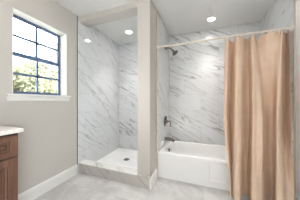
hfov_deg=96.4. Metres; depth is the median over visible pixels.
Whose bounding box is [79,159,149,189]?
shower curb
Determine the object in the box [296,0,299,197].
wall
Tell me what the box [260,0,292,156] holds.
tiled wall
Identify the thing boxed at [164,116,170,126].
shower valve
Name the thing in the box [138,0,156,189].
wall
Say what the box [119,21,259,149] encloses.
tiled wall
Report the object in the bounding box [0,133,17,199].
vanity cabinet
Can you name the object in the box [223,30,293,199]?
shower curtain
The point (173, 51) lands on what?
shower fixture
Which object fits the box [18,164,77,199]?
baseboard
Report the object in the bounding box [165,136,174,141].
tub spout
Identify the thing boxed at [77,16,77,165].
trim
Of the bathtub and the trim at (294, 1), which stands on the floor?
the bathtub
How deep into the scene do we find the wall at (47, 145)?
1.60 m
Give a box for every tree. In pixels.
[13,58,56,92]
[24,62,56,92]
[29,37,56,73]
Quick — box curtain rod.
[157,24,293,48]
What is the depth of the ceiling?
2.00 m
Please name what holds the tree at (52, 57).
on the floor
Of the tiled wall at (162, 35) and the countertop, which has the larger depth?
the tiled wall at (162, 35)
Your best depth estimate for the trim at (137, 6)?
1.76 m
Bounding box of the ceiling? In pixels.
[55,0,274,44]
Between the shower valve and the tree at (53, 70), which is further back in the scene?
the tree at (53, 70)
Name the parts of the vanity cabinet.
door molding, drawer molding, drawer, cabinet door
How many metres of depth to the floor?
1.66 m
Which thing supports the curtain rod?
attached to the tiled wall at (162, 35)
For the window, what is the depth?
1.69 m
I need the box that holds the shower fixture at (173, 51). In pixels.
[165,47,177,55]
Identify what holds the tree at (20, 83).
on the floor
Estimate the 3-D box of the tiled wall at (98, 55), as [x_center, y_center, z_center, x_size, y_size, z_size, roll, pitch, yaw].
[-0.924,-0.100,2.628,0.011,2.440,1.169,0,0,20]
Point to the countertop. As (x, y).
(4, 130)
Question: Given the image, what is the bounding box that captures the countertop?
[0,126,23,135]
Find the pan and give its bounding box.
[97,148,136,168]
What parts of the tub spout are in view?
spout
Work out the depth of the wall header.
1.97 m
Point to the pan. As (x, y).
(123, 157)
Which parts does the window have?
sash, sash, frame, sill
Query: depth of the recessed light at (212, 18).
2.16 m
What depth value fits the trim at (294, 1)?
1.42 m
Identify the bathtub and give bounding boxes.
[158,141,246,194]
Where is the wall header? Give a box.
[80,1,137,26]
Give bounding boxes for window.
[6,7,70,100]
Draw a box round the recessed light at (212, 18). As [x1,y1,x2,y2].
[207,16,215,21]
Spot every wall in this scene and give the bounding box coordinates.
[0,0,76,194]
[78,16,118,172]
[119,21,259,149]
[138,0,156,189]
[157,11,168,176]
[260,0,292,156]
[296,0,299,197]
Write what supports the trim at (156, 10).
attached to the wall at (146, 9)
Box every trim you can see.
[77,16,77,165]
[137,6,137,173]
[156,10,156,168]
[293,0,295,194]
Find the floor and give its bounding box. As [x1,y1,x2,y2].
[34,173,248,199]

